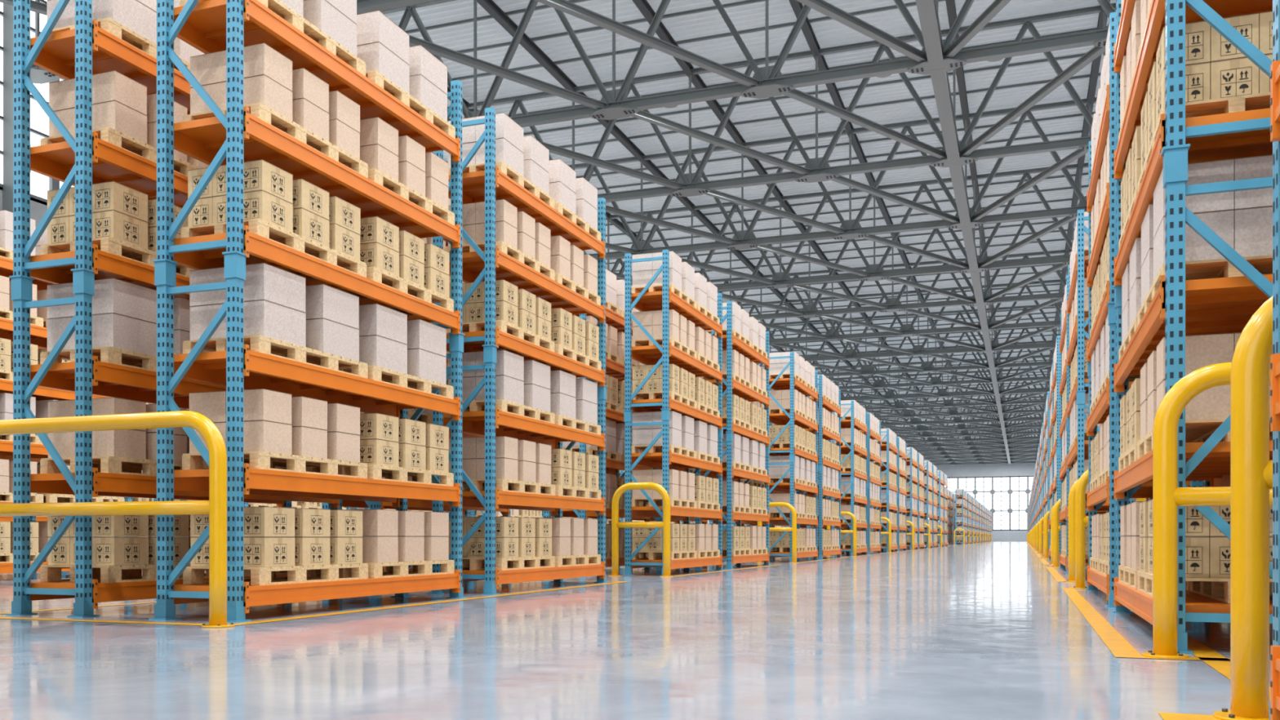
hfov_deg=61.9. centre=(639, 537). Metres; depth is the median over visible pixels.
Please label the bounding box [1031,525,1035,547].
guard rail
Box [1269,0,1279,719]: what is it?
rack
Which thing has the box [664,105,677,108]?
lamp
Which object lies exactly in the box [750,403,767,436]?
cardboard boxes
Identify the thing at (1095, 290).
cardboard boxes
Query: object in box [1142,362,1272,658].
guard rail
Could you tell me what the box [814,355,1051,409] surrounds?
roof truss
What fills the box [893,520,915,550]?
guard rail
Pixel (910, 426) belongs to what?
roof truss
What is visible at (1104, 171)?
cardboard boxes
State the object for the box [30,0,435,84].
roof truss
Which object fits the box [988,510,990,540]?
cartons
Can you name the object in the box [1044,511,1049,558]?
guard rail
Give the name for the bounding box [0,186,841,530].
wall
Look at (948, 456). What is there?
roof truss
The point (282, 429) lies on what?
cardboard boxes
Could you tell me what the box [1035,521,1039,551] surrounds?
guard rail
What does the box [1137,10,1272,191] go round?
cardboard boxes
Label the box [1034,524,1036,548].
guard rail
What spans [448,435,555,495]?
cardboard boxes
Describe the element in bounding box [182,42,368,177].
cardboard boxes
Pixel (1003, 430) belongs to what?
roof truss
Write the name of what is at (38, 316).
cartons
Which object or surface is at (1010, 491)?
window
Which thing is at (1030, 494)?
rack
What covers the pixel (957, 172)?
roof truss
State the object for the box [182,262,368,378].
cardboard boxes
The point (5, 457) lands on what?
rack
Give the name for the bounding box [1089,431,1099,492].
cardboard boxes
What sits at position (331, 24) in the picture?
cardboard boxes
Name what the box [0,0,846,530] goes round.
window
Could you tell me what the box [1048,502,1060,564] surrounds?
guard rail
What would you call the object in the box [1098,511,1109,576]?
cardboard boxes
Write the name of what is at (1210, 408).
cardboard boxes
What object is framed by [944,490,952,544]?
rack
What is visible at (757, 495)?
cardboard boxes
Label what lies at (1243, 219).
cardboard boxes
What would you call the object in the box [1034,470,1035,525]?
cartons
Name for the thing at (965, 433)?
roof truss
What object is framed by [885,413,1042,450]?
roof truss
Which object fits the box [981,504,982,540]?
cartons
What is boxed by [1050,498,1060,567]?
guard rail
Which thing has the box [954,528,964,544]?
guard rail
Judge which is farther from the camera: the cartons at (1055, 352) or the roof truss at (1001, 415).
the roof truss at (1001, 415)
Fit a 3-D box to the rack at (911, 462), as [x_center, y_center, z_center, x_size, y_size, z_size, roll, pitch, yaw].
[22.051,-2.994,86.627,1.190,7.800,10.952,0,0,20]
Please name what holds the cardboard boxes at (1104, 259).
in the rack at (1180, 308)
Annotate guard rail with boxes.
[0,410,235,627]
[608,482,673,577]
[755,502,797,563]
[826,511,856,555]
[870,516,892,552]
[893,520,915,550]
[914,523,930,548]
[937,524,942,546]
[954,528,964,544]
[967,529,969,543]
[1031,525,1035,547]
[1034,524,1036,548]
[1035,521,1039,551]
[1035,523,1037,550]
[1039,516,1043,554]
[1041,514,1049,557]
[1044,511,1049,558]
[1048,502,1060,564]
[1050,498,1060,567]
[1064,480,1146,582]
[1071,469,1088,589]
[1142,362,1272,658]
[1213,296,1272,719]
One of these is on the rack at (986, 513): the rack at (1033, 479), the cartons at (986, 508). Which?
the cartons at (986, 508)
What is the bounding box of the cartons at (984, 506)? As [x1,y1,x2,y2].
[984,506,986,540]
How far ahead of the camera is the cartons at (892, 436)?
69.97 m
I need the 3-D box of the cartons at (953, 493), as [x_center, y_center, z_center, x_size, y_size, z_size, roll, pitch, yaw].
[50.165,-3.225,171.215,1.072,7.510,10.256,0,0,20]
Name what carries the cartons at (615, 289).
on the rack at (614, 369)
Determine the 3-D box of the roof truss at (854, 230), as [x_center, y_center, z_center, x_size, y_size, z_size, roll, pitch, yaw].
[20.905,-23.556,68.401,77.080,7.175,1.240,0,0,20]
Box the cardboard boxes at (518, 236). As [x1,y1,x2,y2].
[444,199,555,280]
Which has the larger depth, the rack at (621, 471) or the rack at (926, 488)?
the rack at (926, 488)
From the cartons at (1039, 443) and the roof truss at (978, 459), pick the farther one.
the roof truss at (978, 459)
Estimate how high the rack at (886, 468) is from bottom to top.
7.800 m
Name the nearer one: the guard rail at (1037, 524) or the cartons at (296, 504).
the cartons at (296, 504)
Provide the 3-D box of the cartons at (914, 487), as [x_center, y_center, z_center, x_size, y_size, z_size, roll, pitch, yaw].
[22.077,-3.225,86.694,1.072,7.510,10.256,0,0,20]
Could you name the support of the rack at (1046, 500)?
on the floor
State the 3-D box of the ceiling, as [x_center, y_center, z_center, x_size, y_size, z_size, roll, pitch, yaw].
[45.773,-27.534,137.598,77.880,0.200,337.940,0,0,20]
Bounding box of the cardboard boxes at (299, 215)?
[180,159,366,277]
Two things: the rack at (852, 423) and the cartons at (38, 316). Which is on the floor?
the rack at (852, 423)
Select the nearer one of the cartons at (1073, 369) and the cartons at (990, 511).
the cartons at (1073, 369)
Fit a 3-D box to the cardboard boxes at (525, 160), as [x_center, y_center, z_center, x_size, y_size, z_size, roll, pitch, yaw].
[-2.408,-6.465,18.567,1.070,1.030,2.100,0,0,20]
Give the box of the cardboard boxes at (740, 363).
[700,349,751,388]
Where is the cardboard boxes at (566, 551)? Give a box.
[535,517,600,567]
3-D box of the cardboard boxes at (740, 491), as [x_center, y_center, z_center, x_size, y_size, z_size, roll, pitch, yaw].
[2.607,-1.221,32.519,1.070,0.910,2.100,0,0,20]
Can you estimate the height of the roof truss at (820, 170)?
7.175 m
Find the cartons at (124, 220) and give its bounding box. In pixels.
[40,0,466,582]
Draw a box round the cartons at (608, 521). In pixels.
[606,470,681,537]
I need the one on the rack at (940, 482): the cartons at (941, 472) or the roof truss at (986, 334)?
the cartons at (941, 472)
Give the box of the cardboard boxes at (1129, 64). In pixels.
[1118,0,1140,139]
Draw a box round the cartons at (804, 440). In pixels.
[768,351,839,551]
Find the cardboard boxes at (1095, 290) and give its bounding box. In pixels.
[1089,264,1100,336]
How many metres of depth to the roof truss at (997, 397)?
158.67 m
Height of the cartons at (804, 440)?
7.510 m
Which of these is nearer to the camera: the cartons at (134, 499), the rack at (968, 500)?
the cartons at (134, 499)
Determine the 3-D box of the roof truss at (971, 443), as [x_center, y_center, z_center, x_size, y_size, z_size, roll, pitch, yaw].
[78.859,-23.556,229.663,77.080,7.175,1.240,0,0,20]
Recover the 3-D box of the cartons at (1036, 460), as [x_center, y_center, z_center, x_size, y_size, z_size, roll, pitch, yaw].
[36.658,-3.225,97.223,1.072,7.510,10.256,0,0,20]
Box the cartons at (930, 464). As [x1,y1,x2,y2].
[919,460,937,543]
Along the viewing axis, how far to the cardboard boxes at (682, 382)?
26.24 m
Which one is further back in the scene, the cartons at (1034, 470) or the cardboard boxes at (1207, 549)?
the cartons at (1034, 470)
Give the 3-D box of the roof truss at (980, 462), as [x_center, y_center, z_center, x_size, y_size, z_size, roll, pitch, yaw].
[99.556,-23.556,287.257,77.080,7.175,1.240,0,0,20]
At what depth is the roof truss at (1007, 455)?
261.87 m
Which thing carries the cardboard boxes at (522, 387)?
in the rack at (231, 140)
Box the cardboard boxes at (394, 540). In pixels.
[306,509,454,578]
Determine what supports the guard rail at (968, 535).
on the floor
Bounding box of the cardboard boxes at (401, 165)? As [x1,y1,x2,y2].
[360,116,454,225]
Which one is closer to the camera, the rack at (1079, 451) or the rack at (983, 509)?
the rack at (1079, 451)
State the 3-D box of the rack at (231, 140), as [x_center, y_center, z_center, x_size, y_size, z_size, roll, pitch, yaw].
[-3.043,-2.994,16.799,1.190,7.800,10.952,0,0,20]
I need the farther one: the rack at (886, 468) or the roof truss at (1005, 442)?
the roof truss at (1005, 442)
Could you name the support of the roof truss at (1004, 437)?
attached to the ceiling
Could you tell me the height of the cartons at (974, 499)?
7.510 m
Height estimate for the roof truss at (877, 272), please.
7.175 m
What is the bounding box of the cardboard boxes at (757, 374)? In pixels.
[749,361,767,397]
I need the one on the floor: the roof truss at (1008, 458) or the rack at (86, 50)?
the rack at (86, 50)
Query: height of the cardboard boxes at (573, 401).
1.030 m
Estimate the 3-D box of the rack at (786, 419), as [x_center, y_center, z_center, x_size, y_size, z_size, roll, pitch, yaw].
[6.995,-2.994,44.730,1.190,7.800,10.952,0,0,20]
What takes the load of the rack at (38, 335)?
on the floor
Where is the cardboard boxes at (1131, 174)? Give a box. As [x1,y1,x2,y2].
[1118,125,1141,248]
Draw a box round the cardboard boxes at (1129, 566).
[1118,501,1190,591]
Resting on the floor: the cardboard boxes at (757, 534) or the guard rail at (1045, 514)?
the guard rail at (1045, 514)
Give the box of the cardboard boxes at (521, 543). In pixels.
[448,516,555,570]
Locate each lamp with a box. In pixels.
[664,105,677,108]
[877,74,891,77]
[987,57,1003,62]
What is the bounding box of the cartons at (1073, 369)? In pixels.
[1061,211,1106,558]
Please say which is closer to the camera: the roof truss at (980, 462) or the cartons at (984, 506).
the cartons at (984, 506)
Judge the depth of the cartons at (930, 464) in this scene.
98.50 m
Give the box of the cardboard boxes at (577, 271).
[542,235,600,306]
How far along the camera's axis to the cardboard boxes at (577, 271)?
20.26 m
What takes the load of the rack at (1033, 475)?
on the floor
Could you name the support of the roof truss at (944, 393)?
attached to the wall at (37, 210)
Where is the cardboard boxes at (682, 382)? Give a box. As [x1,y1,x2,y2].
[631,363,697,408]
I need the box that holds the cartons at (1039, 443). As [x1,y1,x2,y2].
[1038,443,1039,521]
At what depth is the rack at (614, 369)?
28.41 m
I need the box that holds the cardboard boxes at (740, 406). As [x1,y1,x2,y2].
[705,394,751,430]
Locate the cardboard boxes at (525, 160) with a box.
[447,112,555,208]
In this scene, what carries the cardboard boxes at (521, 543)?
in the rack at (231, 140)
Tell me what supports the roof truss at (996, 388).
attached to the ceiling
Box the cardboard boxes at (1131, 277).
[1118,237,1141,359]
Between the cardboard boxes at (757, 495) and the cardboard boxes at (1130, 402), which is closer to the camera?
the cardboard boxes at (1130, 402)
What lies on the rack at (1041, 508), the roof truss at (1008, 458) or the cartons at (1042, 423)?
the cartons at (1042, 423)
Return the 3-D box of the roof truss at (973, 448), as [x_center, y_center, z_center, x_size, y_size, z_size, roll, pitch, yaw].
[82.998,-23.556,241.182,77.080,7.175,1.240,0,0,20]
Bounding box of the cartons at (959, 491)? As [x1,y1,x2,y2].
[955,488,967,542]
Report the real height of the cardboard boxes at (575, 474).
0.884 m
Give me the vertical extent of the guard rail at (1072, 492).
2.225 m
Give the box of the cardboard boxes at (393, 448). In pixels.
[306,413,453,486]
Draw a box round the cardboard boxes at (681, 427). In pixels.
[631,410,696,458]
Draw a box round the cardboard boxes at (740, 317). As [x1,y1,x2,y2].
[704,301,751,346]
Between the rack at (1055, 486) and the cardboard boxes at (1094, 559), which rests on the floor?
the rack at (1055, 486)
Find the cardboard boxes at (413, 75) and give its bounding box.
[356,10,455,139]
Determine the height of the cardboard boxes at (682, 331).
0.910 m
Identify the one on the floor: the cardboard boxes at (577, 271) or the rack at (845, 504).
the rack at (845, 504)
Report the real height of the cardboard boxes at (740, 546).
0.884 m
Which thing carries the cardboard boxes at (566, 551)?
in the rack at (231, 140)
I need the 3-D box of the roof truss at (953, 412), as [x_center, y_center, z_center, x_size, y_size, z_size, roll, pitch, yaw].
[58.161,-23.556,172.069,77.080,7.175,1.240,0,0,20]
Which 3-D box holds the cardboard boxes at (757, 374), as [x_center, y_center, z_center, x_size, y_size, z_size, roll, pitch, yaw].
[3.381,-5.109,34.674,1.070,0.910,2.100,0,0,20]
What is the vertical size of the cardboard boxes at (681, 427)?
1.030 m
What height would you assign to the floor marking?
0.001 m
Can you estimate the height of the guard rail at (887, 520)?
2.225 m
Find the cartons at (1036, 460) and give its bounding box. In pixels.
[1035,460,1036,524]
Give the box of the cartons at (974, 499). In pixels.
[971,496,975,541]
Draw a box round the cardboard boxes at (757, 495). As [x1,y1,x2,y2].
[749,485,767,515]
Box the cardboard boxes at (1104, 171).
[1098,128,1109,221]
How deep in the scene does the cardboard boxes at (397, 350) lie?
14.65 m
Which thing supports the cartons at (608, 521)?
on the rack at (621, 471)
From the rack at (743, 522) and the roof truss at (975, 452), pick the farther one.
the roof truss at (975, 452)
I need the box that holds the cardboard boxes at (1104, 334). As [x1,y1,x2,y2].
[1098,315,1140,397]
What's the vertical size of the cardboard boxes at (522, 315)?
0.884 m
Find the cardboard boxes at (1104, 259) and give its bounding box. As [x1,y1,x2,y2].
[1098,225,1109,309]
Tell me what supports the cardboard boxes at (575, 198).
in the rack at (231, 140)
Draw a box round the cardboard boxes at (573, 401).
[540,369,600,435]
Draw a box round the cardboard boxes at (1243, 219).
[1137,154,1272,324]
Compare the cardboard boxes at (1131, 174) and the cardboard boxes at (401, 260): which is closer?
the cardboard boxes at (1131, 174)
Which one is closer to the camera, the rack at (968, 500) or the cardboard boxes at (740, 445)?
the cardboard boxes at (740, 445)
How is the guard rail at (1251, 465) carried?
on the floor
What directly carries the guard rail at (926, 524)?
on the floor
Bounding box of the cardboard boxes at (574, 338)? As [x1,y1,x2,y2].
[539,307,601,370]
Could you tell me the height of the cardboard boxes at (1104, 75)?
1.030 m
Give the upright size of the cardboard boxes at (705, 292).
1.030 m
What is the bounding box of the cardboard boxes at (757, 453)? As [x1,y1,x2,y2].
[748,440,767,475]
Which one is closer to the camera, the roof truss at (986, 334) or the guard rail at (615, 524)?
the guard rail at (615, 524)
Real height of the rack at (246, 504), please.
7.800 m
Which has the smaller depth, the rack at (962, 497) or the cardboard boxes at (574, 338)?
the cardboard boxes at (574, 338)
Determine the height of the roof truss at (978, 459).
7.175 m
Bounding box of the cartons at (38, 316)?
[0,209,124,563]
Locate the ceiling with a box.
[384,0,1115,439]
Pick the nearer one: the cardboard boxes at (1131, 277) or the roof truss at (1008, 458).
the cardboard boxes at (1131, 277)
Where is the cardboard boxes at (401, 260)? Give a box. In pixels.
[343,216,453,312]
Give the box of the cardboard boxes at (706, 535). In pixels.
[670,523,719,558]
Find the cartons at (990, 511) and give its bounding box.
[990,511,991,539]
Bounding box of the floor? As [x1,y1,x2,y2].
[0,541,1272,719]
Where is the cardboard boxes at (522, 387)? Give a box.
[448,349,555,424]
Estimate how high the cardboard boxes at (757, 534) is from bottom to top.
0.910 m
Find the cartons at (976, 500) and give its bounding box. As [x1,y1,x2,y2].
[976,499,978,540]
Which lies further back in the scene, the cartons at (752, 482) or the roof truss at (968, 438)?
the roof truss at (968, 438)
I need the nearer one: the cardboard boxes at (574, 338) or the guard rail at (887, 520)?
the cardboard boxes at (574, 338)
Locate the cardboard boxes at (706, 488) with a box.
[693,475,719,510]
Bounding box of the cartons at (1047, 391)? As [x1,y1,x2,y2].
[1043,391,1049,515]
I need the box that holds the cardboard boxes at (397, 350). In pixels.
[338,303,453,399]
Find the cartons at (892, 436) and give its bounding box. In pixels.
[873,428,906,546]
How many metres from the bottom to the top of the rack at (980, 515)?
7.800 m
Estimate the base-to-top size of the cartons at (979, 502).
7.510 m
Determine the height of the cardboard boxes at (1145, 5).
0.910 m
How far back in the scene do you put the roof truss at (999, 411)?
169.20 m
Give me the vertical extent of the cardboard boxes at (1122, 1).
1.030 m
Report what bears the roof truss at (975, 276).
attached to the ceiling
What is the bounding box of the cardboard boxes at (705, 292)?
[689,272,719,324]
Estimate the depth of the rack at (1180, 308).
9.31 m
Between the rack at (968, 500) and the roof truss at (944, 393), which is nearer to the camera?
the roof truss at (944, 393)
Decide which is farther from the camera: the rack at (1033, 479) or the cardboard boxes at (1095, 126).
the rack at (1033, 479)
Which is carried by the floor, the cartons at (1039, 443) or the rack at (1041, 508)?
the rack at (1041, 508)
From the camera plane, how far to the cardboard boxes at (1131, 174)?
11.60 m
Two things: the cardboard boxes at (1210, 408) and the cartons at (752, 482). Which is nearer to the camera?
the cardboard boxes at (1210, 408)
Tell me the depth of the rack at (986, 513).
248.96 m
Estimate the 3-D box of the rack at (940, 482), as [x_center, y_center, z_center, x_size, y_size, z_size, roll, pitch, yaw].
[32.089,-2.994,114.558,1.190,7.800,10.952,0,0,20]
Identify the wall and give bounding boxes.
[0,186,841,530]
[900,439,1038,541]
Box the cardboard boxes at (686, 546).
[631,523,696,559]
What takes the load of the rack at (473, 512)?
on the floor
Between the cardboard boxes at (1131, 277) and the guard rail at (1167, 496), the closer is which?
the guard rail at (1167, 496)
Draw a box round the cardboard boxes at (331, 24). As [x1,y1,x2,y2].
[179,0,365,75]
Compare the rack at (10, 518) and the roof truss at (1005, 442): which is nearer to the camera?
the rack at (10, 518)
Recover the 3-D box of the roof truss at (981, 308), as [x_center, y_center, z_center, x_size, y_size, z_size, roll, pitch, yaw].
[31.254,-23.714,97.197,77.080,7.400,12.240,0,0,20]
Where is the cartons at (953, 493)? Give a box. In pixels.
[947,493,955,541]
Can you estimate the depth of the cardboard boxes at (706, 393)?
28.69 m
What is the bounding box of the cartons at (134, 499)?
[36,403,153,516]
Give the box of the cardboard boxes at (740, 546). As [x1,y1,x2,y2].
[706,525,751,555]
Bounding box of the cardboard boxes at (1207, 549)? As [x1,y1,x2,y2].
[1137,498,1272,603]
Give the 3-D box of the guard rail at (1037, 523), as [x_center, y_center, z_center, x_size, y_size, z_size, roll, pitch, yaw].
[29.632,-0.206,77.701,1.619,2.225,0.323,0,0,20]
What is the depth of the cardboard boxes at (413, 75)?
14.65 m
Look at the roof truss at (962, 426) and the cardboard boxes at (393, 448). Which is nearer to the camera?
the cardboard boxes at (393, 448)
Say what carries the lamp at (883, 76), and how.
hanging from the roof truss at (771, 82)
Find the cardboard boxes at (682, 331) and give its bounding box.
[631,309,697,358]
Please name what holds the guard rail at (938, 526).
on the floor
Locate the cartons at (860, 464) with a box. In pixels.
[835,400,879,548]
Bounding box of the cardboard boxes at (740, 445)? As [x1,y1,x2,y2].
[713,433,751,471]
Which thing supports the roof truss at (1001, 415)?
attached to the ceiling
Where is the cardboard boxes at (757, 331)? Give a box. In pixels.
[749,316,767,358]
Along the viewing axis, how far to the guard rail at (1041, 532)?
60.89 m
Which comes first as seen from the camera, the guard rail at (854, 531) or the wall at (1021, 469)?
the guard rail at (854, 531)
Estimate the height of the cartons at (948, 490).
7.510 m
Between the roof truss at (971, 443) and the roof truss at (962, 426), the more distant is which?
the roof truss at (971, 443)
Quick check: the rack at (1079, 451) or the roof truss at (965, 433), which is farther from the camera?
the roof truss at (965, 433)
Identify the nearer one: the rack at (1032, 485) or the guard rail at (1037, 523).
the guard rail at (1037, 523)
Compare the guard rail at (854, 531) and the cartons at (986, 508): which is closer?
the guard rail at (854, 531)
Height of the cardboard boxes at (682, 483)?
0.910 m
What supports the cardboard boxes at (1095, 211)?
in the rack at (1180, 308)
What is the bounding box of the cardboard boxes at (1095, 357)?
[1089,338,1100,414]
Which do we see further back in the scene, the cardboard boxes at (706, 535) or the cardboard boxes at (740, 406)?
the cardboard boxes at (740, 406)
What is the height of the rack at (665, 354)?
7.800 m
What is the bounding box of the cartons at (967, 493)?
[967,493,971,541]
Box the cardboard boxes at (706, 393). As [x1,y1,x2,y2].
[689,376,719,417]
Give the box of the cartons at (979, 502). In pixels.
[978,502,981,540]
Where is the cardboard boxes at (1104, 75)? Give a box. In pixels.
[1098,25,1109,133]
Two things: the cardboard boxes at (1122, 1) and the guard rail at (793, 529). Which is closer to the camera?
the cardboard boxes at (1122, 1)
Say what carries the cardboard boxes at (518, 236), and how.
in the rack at (231, 140)
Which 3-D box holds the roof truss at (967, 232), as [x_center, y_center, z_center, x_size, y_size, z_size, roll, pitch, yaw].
[22.975,-23.714,74.160,77.080,7.400,12.240,0,0,20]
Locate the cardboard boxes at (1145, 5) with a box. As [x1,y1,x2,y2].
[1137,0,1151,61]
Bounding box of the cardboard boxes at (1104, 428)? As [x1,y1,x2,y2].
[1098,414,1109,485]
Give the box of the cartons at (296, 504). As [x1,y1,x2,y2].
[248,501,432,511]
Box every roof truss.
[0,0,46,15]
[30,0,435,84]
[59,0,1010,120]
[381,0,1115,127]
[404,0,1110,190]
[431,2,1115,202]
[447,12,1107,254]
[568,97,1097,259]
[576,97,1095,284]
[583,162,1088,291]
[605,163,1088,315]
[605,216,1073,319]
[605,218,1076,338]
[710,248,1071,344]
[713,253,1069,358]
[741,279,1066,364]
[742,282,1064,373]
[756,302,1062,376]
[760,340,1053,400]
[761,342,1054,408]
[768,302,1062,386]
[768,326,1060,398]
[769,327,1056,389]
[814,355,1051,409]
[815,356,1053,416]
[830,381,1048,425]
[831,404,1044,442]
[833,368,1050,423]
[835,367,1049,417]
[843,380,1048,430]
[844,387,1046,431]
[861,386,1045,436]
[861,395,1047,437]
[863,397,1044,441]
[871,404,1044,446]
[880,413,1043,447]
[884,416,1042,451]
[884,422,1041,455]
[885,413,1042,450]
[891,422,1040,457]
[897,428,1039,461]
[901,427,1040,458]
[902,417,1041,454]
[906,436,1039,465]
[908,433,1039,462]
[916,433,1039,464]
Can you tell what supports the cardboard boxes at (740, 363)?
in the rack at (665, 354)
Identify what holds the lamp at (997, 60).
hanging from the roof truss at (771, 82)
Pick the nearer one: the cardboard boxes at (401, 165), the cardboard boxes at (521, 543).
the cardboard boxes at (401, 165)
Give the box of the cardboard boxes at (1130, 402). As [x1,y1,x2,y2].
[1118,377,1140,472]
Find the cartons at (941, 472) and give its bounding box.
[933,470,946,542]
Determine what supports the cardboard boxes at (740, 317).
in the rack at (665, 354)
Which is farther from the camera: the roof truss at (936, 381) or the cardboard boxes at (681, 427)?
the roof truss at (936, 381)
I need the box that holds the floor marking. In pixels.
[0,541,1270,719]
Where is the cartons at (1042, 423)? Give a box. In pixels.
[1040,422,1043,519]
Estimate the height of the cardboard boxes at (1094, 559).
0.910 m
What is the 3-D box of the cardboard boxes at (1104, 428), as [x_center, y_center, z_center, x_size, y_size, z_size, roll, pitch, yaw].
[7.162,-1.221,15.148,1.070,0.910,2.100,0,0,20]
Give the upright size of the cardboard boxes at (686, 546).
0.884 m
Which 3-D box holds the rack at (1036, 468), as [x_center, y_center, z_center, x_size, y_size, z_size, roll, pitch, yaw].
[36.634,-2.994,97.156,1.190,7.800,10.952,0,0,20]
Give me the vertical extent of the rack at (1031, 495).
7.800 m
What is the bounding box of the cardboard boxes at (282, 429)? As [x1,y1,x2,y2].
[182,388,367,479]
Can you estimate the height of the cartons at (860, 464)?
7.510 m
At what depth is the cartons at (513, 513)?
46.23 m
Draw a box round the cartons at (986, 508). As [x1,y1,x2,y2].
[986,507,988,540]
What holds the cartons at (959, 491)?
on the rack at (962, 497)
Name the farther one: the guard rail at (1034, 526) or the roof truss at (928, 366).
the roof truss at (928, 366)
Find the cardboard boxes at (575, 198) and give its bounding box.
[548,159,601,240]
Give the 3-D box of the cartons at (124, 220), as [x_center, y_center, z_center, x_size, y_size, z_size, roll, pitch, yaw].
[-5.044,-3.225,17.595,1.074,7.510,10.256,0,0,20]
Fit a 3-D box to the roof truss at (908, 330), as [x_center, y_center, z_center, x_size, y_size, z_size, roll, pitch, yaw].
[33.323,-23.556,102.957,77.080,7.175,1.240,0,0,20]
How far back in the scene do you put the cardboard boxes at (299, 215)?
12.38 m
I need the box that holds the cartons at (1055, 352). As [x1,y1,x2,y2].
[1049,342,1087,550]
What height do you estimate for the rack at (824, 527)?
7.800 m
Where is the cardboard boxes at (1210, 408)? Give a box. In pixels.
[1137,332,1272,459]
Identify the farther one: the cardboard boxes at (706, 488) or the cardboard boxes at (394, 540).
the cardboard boxes at (706, 488)
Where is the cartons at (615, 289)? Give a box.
[551,268,695,559]
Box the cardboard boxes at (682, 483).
[631,469,697,508]
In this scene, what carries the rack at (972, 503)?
on the floor
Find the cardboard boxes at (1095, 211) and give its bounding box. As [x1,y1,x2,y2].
[1089,178,1100,258]
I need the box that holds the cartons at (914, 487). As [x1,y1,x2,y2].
[899,447,924,544]
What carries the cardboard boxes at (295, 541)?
in the rack at (231, 140)
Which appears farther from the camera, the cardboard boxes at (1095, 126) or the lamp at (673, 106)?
the lamp at (673, 106)
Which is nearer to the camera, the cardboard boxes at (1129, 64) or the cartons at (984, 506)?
the cardboard boxes at (1129, 64)
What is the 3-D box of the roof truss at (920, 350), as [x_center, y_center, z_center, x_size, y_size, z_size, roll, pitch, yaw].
[37.463,-23.556,114.476,77.080,7.175,1.240,0,0,20]
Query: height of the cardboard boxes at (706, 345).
0.910 m
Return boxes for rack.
[0,256,132,573]
[0,346,67,574]
[0,464,70,521]
[5,0,510,617]
[148,0,608,622]
[244,502,369,509]
[471,510,594,519]
[543,298,706,569]
[605,470,683,537]
[622,249,770,575]
[709,388,790,559]
[764,351,840,562]
[800,440,844,553]
[831,400,881,555]
[840,504,876,531]
[871,428,906,552]
[899,447,924,550]
[915,461,937,547]
[929,471,947,546]
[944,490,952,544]
[947,493,957,543]
[955,488,967,544]
[960,493,971,543]
[965,497,975,543]
[971,499,978,542]
[978,502,982,542]
[980,505,984,542]
[985,508,988,542]
[1030,493,1031,529]
[1031,484,1032,524]
[1031,494,1031,528]
[1032,479,1033,527]
[1033,475,1035,526]
[1035,468,1036,520]
[1036,444,1039,523]
[1039,423,1043,546]
[1042,391,1066,556]
[1048,335,1088,559]
[1058,208,1135,581]
[1084,0,1272,653]
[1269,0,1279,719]
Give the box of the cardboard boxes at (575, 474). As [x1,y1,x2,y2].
[540,448,601,499]
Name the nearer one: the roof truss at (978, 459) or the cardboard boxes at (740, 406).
the cardboard boxes at (740, 406)
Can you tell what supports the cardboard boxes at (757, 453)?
in the rack at (665, 354)
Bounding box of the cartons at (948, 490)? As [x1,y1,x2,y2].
[941,489,951,542]
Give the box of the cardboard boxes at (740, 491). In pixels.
[722,480,751,513]
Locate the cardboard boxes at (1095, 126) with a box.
[1089,87,1100,181]
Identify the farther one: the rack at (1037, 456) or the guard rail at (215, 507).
the rack at (1037, 456)
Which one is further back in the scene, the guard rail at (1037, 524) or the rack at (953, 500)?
the rack at (953, 500)
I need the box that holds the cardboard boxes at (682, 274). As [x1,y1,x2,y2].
[631,250,697,308]
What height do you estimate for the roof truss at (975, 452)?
7.175 m
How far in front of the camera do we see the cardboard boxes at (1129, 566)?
11.64 m
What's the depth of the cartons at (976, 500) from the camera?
202.13 m
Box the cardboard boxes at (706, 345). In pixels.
[689,326,719,371]
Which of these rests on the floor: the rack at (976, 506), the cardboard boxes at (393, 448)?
the rack at (976, 506)
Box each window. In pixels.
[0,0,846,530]
[947,475,1032,530]
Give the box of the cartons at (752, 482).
[741,389,776,487]
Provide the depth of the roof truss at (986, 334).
111.83 m
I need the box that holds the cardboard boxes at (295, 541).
[182,506,368,585]
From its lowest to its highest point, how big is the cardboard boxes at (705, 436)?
1.030 m
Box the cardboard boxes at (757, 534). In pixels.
[722,525,767,555]
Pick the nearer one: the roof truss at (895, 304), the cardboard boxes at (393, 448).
the cardboard boxes at (393, 448)
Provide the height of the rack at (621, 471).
7.800 m
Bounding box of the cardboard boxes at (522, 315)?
[446,279,554,351]
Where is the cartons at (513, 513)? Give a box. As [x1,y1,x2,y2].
[475,509,592,519]
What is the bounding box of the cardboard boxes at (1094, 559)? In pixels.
[1089,513,1103,572]
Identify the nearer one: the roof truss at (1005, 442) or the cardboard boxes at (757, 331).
the cardboard boxes at (757, 331)
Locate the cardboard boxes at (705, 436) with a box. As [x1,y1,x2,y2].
[681,420,719,464]
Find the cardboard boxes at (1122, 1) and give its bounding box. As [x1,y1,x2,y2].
[1118,0,1124,28]
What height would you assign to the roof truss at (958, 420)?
7.175 m
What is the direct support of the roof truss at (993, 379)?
attached to the ceiling

